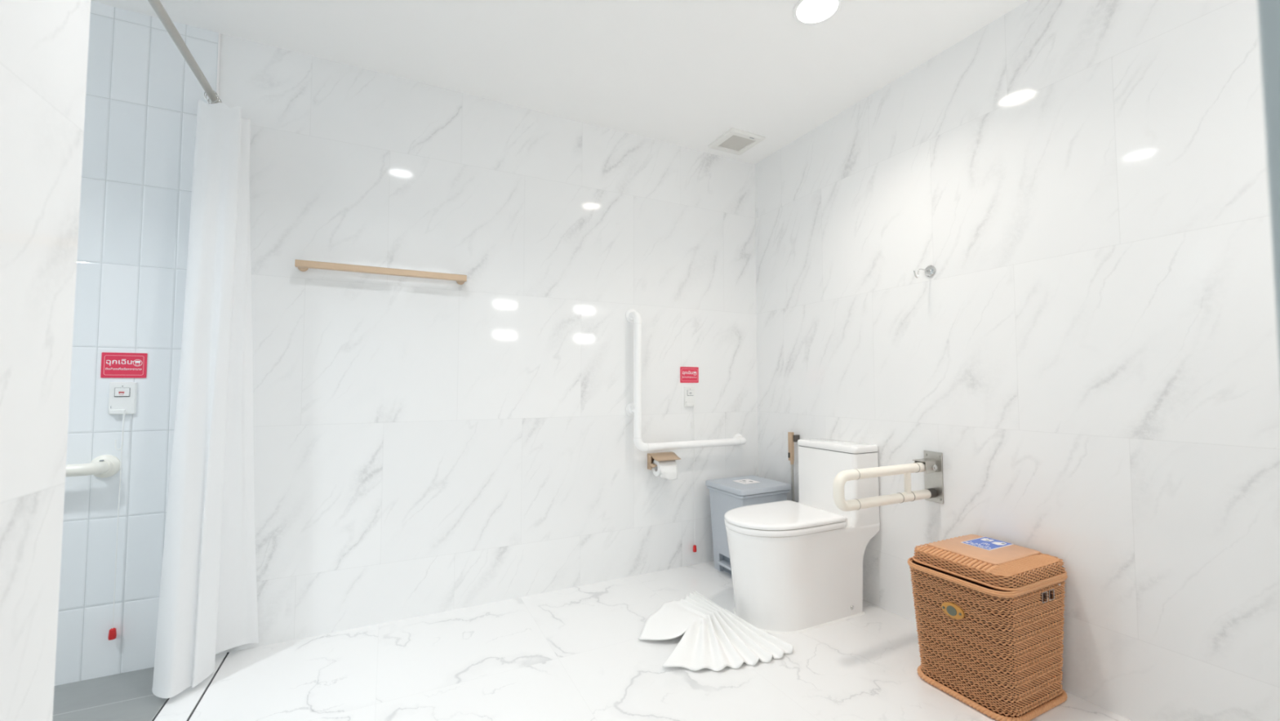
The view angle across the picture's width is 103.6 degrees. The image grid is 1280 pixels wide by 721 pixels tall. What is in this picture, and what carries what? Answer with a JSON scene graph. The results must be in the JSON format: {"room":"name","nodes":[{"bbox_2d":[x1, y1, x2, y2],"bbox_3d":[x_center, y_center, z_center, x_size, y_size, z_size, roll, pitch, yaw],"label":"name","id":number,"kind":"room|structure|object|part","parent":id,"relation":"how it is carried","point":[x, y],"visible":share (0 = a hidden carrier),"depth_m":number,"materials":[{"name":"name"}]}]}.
{"room":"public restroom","nodes":[
{"label":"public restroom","id":0,"kind":"room"},
{"bbox_2d":[0,0,90,720],"bbox_3d":[-0.714,-0.177,0.208,0.140,2.402,1.386,1,-3,-26],"label":"wall partition","id":1,"kind":"structure","parent":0,"point":[44,43],"depth_m":0.76,"materials":[{"name":"stone"}]},
{"bbox_2d":[147,0,220,103],"bbox_3d":[-1.340,-0.971,1.413,0.056,0.056,1.260,1,-3,-26],"label":"curtain rod","id":2,"kind":"object","parent":1,"relation":"attached to","point":[157,6],"visible":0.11,"depth_m":1.54,"materials":[{"name":"metal"}]},
{"bbox_2d":[151,90,258,697],"bbox_3d":[-1.514,0.059,1.804,0.245,2.055,0.300,1,-3,-26],"label":"shower curtain","id":3,"kind":"object","parent":2,"relation":"hanging from","point":[207,606],"visible":0.99,"depth_m":1.77,"materials":[{"name":"fabric"}]},
{"bbox_2d":[52,666,168,720],"bbox_3d":[-1.618,1.086,0.404,1.250,0.099,2.650,1,-3,-26],"label":"floor","id":4,"kind":"structure","parent":0,"point":[129,695],"depth_m":1.63,"materials":[{"name":"grey tile"}]},
{"bbox_2d":[152,653,228,720],"bbox_3d":[-1.013,1.101,0.705,0.101,0.096,2.650,1,-3,-26],"label":"trim","id":5,"kind":"structure","parent":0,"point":[197,704],"depth_m":1.63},
{"bbox_2d":[54,1,758,685],"bbox_3d":[-1.049,-0.123,2.292,3.900,2.532,0.124,1,-3,-26],"label":"wall","id":6,"kind":"structure","parent":0,"point":[422,446],"depth_m":2.23,"materials":[{"name":"stone"}]},
{"bbox_2d":[65,454,120,477],"bbox_3d":[-2.172,0.364,1.587,0.762,0.080,0.092,1,-3,-26],"label":"grab bar","id":7,"kind":"object","parent":6,"relation":"attached to","point":[104,465],"visible":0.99,"depth_m":1.73,"materials":[{"name":"white plastic"}]},
{"bbox_2d":[107,382,137,414],"bbox_3d":[-1.850,0.135,1.800,0.071,0.115,0.020,1,-3,-26],"label":"switch","id":8,"kind":"object","parent":6,"relation":"attached to","point":[122,395],"visible":1,"depth_m":1.80,"materials":[{"name":"white plastic"}]},
{"bbox_2d":[107,411,125,639],"bbox_3d":[-1.841,0.575,1.771,0.030,0.791,0.021,1,-3,-26],"label":"pull cord","id":9,"kind":"object","parent":8,"relation":"hanging from","point":[113,632],"visible":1,"depth_m":1.77,"materials":[{"name":"white fabric"}]},
{"bbox_3d":[-1.837,0.951,1.755,0.021,0.038,0.021,1,-3,-26],"label":"pull handle","id":10,"kind":"part","parent":9,"relation":"part of","materials":[{"name":"red plastic"}]},
{"bbox_3d":[-1.836,0.557,1.776,0.003,0.755,0.008,-1,-3,27],"label":"cord","id":11,"kind":"part","parent":9,"relation":"part of","materials":[{"name":"white fabric"}]},
{"bbox_2d":[100,352,147,377],"bbox_3d":[-1.854,0.017,1.812,0.121,0.090,0.004,1,-3,-26],"label":"sign","id":12,"kind":"object","parent":6,"relation":"attached to","point":[113,365],"visible":1,"depth_m":1.81,"materials":[{"name":"red plastic"}]},
{"bbox_2d":[216,32,221,96],"bbox_3d":[-1.649,-0.090,1.922,0.006,2.391,0.004,1,-3,-26],"label":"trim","id":13,"kind":"structure","parent":6,"relation":"attached to","point":[220,34],"depth_m":1.97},
{"bbox_2d":[294,259,466,284],"bbox_3d":[-1.094,-0.380,2.176,0.652,0.038,0.074,1,-3,-26],"label":"towel bar","id":14,"kind":"object","parent":6,"relation":"attached to","point":[303,265],"visible":1,"depth_m":2.13,"materials":[{"name":"beige wood"}]},
{"bbox_3d":[-1.372,-0.386,2.045,0.038,0.038,0.060,1,-3,-26],"label":"post","id":15,"kind":"part","parent":14,"relation":"part of","materials":[{"name":"beige wood"}]},
{"bbox_3d":[-0.822,-0.373,2.319,0.038,0.038,0.060,1,-3,-26],"label":"post","id":16,"kind":"part","parent":14,"relation":"part of","materials":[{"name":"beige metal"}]},
{"bbox_2d":[647,451,680,470],"bbox_3d":[0.133,0.545,2.716,0.154,0.085,0.124,1,-3,-26],"label":"paper holder","id":17,"kind":"object","parent":6,"relation":"attached to","point":[659,456],"visible":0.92,"depth_m":2.72,"materials":[{"name":"brown wood"}]},
{"bbox_2d":[652,459,677,479],"bbox_3d":[0.134,0.582,2.706,0.107,0.108,0.099,1,-3,-26],"label":"toilet roll","id":18,"kind":"object","parent":17,"relation":"on","point":[668,469],"visible":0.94,"depth_m":2.67,"materials":[{"name":"paper"}]},
{"bbox_2d":[625,309,746,451],"bbox_3d":[0.291,0.114,2.830,0.776,0.775,0.096,1,-3,-26],"label":"grab bar","id":19,"kind":"object","parent":6,"relation":"attached to","point":[634,409],"visible":1,"depth_m":2.65,"materials":[{"name":"white plastic"}]},
{"bbox_2d":[680,366,698,382],"bbox_3d":[0.283,0.082,2.880,0.121,0.090,0.004,1,-3,-26],"label":"sign","id":20,"kind":"object","parent":6,"relation":"attached to","point":[687,374],"visible":1,"depth_m":2.88,"materials":[{"name":"red plastic"}]},
{"bbox_2d":[684,386,695,406],"bbox_3d":[0.286,0.205,2.867,0.071,0.115,0.020,1,-3,-26],"label":"switch","id":21,"kind":"object","parent":6,"relation":"attached to","point":[689,391],"visible":1,"depth_m":2.86,"materials":[{"name":"white plastic"}]},
{"bbox_2d":[691,404,696,551],"bbox_3d":[0.303,0.662,2.842,0.030,0.822,0.021,1,-3,-26],"label":"pull cord","id":22,"kind":"object","parent":21,"relation":"hanging from","point":[694,545],"visible":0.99,"depth_m":2.85,"materials":[{"name":"white plastic"}]},
{"bbox_3d":[0.308,0.644,2.847,0.003,0.786,0.008,-1,-3,27],"label":"cord","id":23,"kind":"part","parent":22,"relation":"part of","materials":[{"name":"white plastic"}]},
{"bbox_3d":[0.307,1.054,2.825,0.021,0.038,0.021,1,-3,-26],"label":"pull handle","id":24,"kind":"part","parent":22,"relation":"part of","materials":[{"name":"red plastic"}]},
{"bbox_2d":[90,0,1028,164],"bbox_3d":[-0.433,-1.386,1.113,3.900,0.120,2.650,1,-3,-26],"label":"ceiling","id":25,"kind":"structure","parent":0,"point":[685,73],"depth_m":2.07,"materials":[{"name":"paint"}]},
{"bbox_2d":[707,128,765,155],"bbox_3d":[0.547,-1.236,2.864,0.236,0.016,0.236,1,-3,-26],"label":"ceiling vent","id":26,"kind":"object","parent":25,"relation":"in","point":[734,141],"visible":1,"depth_m":2.85,"materials":[{"name":"white plastic"}]},
{"bbox_2d":[718,135,754,151],"bbox_3d":[0.547,-1.238,2.865,0.152,0.004,0.152,1,-3,-26],"label":"grille","id":27,"kind":"object","parent":26,"relation":"attached to","point":[731,143],"depth_m":2.87,"materials":[{"name":"white plastic"}]},
{"bbox_2d":[792,0,841,25],"bbox_3d":[0.648,-1.325,1.848,0.170,0.078,0.170,1,-3,-26],"label":"recessed light","id":28,"kind":"object","parent":25,"relation":"in","point":[808,12],"visible":1,"depth_m":1.87,"materials":[{"name":"white plastic"}]},
{"bbox_2d":[796,0,837,20],"bbox_3d":[0.648,-1.300,1.847,0.142,0.004,0.142,1,-3,-26],"label":"diffuser","id":29,"kind":"object","parent":28,"relation":"attached to","point":[806,10],"depth_m":1.86,"materials":[{"name":"white plastic"}]},
{"bbox_2d":[188,560,1131,720],"bbox_3d":[0.173,1.127,1.296,2.549,0.100,2.650,1,-3,-26],"label":"floor","id":30,"kind":"structure","parent":0,"point":[577,653],"depth_m":1.77,"materials":[{"name":"stone"}]},
{"bbox_2d":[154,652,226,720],"bbox_3d":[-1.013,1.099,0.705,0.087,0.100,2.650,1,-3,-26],"label":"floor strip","id":31,"kind":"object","parent":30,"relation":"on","point":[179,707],"visible":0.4,"depth_m":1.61,"materials":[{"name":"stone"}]},
{"bbox_2d":[638,590,793,671],"bbox_3d":[0.229,1.080,2.065,0.511,0.061,0.633,1,-3,-26],"label":"folded towel","id":32,"kind":"object","parent":30,"relation":"on","point":[715,638],"visible":1,"depth_m":1.98,"materials":[{"name":"fabric"}]},
{"bbox_2d":[705,475,791,574],"bbox_3d":[0.590,0.906,2.756,0.355,0.480,0.330,1,-3,-26],"label":"pedal bin","id":33,"kind":"object","parent":30,"relation":"on","point":[726,494],"visible":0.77,"depth_m":2.70,"materials":[{"name":"grey plastic"}]},
{"bbox_3d":[0.590,0.681,2.767,0.355,0.030,0.330,1,-3,-26],"label":"lid","id":34,"kind":"part","parent":33,"relation":"part of","materials":[{"name":"grey plastic"}]},
{"bbox_2d":[724,437,879,634],"bbox_3d":[0.709,0.756,2.302,0.706,0.736,0.370,1,-3,-26],"label":"toilet","id":35,"kind":"object","parent":30,"relation":"on","point":[796,567],"visible":0.99,"depth_m":2.15,"materials":[{"name":"white ceramic"}]},
{"bbox_3d":[0.610,0.692,2.256,0.485,0.021,0.370,1,-3,-26],"label":"lid","id":36,"kind":"part","parent":35,"relation":"part of","materials":[{"name":"white plastic"}]},
{"bbox_3d":[0.610,0.718,2.255,0.484,0.024,0.368,1,-3,-26],"label":"seat","id":37,"kind":"part","parent":35,"relation":"part of","materials":[{"name":"white plastic"}]},
{"bbox_3d":[0.710,0.928,2.295,0.699,0.386,0.360,1,-3,-26],"label":"bowl","id":38,"kind":"part","parent":35,"relation":"part of","materials":[{"name":"white ceramic"}]},
{"bbox_3d":[0.947,0.409,2.438,0.169,0.030,0.363,1,-3,-26],"label":"tank lid","id":39,"kind":"part","parent":35,"relation":"part of","materials":[{"name":"white ceramic"}]},
{"bbox_3d":[0.938,0.586,2.425,0.194,0.320,0.360,1,-3,-26],"label":"tank","id":40,"kind":"part","parent":35,"relation":"part of","materials":[{"name":"white ceramic"}]},
{"bbox_2d":[907,533,1067,720],"bbox_3d":[1.173,0.871,1.710,0.400,0.449,0.342,1,-3,-26],"label":"laundry hamper","id":41,"kind":"object","parent":30,"relation":"on","point":[989,611],"visible":1,"depth_m":1.59,"materials":[{"name":"wicker"}]},
{"bbox_3d":[1.003,0.805,1.622,0.002,0.030,0.033,1,-3,-26],"label":"badge plate","id":42,"kind":"part","parent":41,"relation":"part of","materials":[{"name":"gold metal"}]},
{"bbox_3d":[1.194,0.656,1.755,0.270,0.011,0.230,1,-3,-26],"label":"lid panel","id":43,"kind":"part","parent":41,"relation":"part of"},
{"bbox_3d":[1.183,0.677,1.722,0.365,0.036,0.330,1,-3,-26],"label":"lid","id":44,"kind":"part","parent":41,"relation":"part of","materials":[{"name":"wicker"}]},
{"bbox_2d":[980,537,1006,545],"bbox_3d":[1.271,0.652,1.814,0.052,0.001,0.078,1,-3,-26],"label":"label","id":45,"kind":"object","parent":41,"relation":"on","point":[984,539],"depth_m":1.80,"materials":[{"name":"blue paper"}]},
{"bbox_3d":[1.268,0.741,1.579,0.028,0.031,0.002,1,-3,-26],"label":"hole frame","id":46,"kind":"part","parent":41,"relation":"part of","materials":[{"name":"silver metal"}]},
{"bbox_3d":[1.303,0.742,1.596,0.028,0.031,0.002,1,-3,-26],"label":"hole frame","id":47,"kind":"part","parent":41,"relation":"part of","materials":[{"name":"silver metal"}]},
{"bbox_2d":[755,0,1279,720],"bbox_3d":[1.367,-0.149,1.952,0.120,2.512,2.890,1,-3,-26],"label":"wall","id":48,"kind":"structure","parent":0,"point":[1089,354],"depth_m":1.66,"materials":[{"name":"stone"}]},
{"bbox_2d":[787,431,799,501],"bbox_3d":[0.847,0.688,2.763,0.062,0.588,0.039,1,-3,-26],"label":"grab bar","id":49,"kind":"object","parent":48,"relation":"attached to","point":[792,437],"visible":0.86,"depth_m":2.76,"materials":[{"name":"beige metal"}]},
{"bbox_3d":[0.832,0.472,2.773,0.022,0.155,0.026,1,-3,-26],"label":"handle","id":50,"kind":"part","parent":49,"relation":"part of","materials":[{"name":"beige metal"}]},
{"bbox_2d":[832,450,943,511],"bbox_3d":[0.964,0.475,1.961,0.568,0.206,0.078,1,-3,-26],"label":"bar","id":51,"kind":"object","parent":48,"relation":"attached to","point":[931,464],"visible":1,"depth_m":1.98,"materials":[{"name":"beige plastic"}]},
{"bbox_3d":[1.215,0.480,2.086,0.006,0.206,0.078,1,-3,-26],"label":"mount plate","id":52,"kind":"part","parent":51,"relation":"part of","materials":[{"name":"metal"}]},
{"bbox_2d":[913,265,935,278],"bbox_3d":[1.175,-0.370,2.096,0.104,0.061,0.047,1,-3,-26],"label":"wall hook","id":53,"kind":"object","parent":48,"relation":"attached to","point":[930,270],"visible":1,"depth_m":2.11,"materials":[{"name":"silver metal"}]},
{"bbox_3d":[0.186,-0.251,-0.182,3.900,2.512,0.120,1,-3,-26],"label":"wall","id":54,"kind":"structure","parent":0,"visible":0},
{"bbox_2d":[1257,0,1279,365],"bbox_3d":[0.540,-0.172,0.191,0.070,2.391,0.376,1,-3,-26],"label":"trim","id":55,"kind":"structure","parent":54,"relation":"attached to","point":[1268,11],"depth_m":0.34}
]}

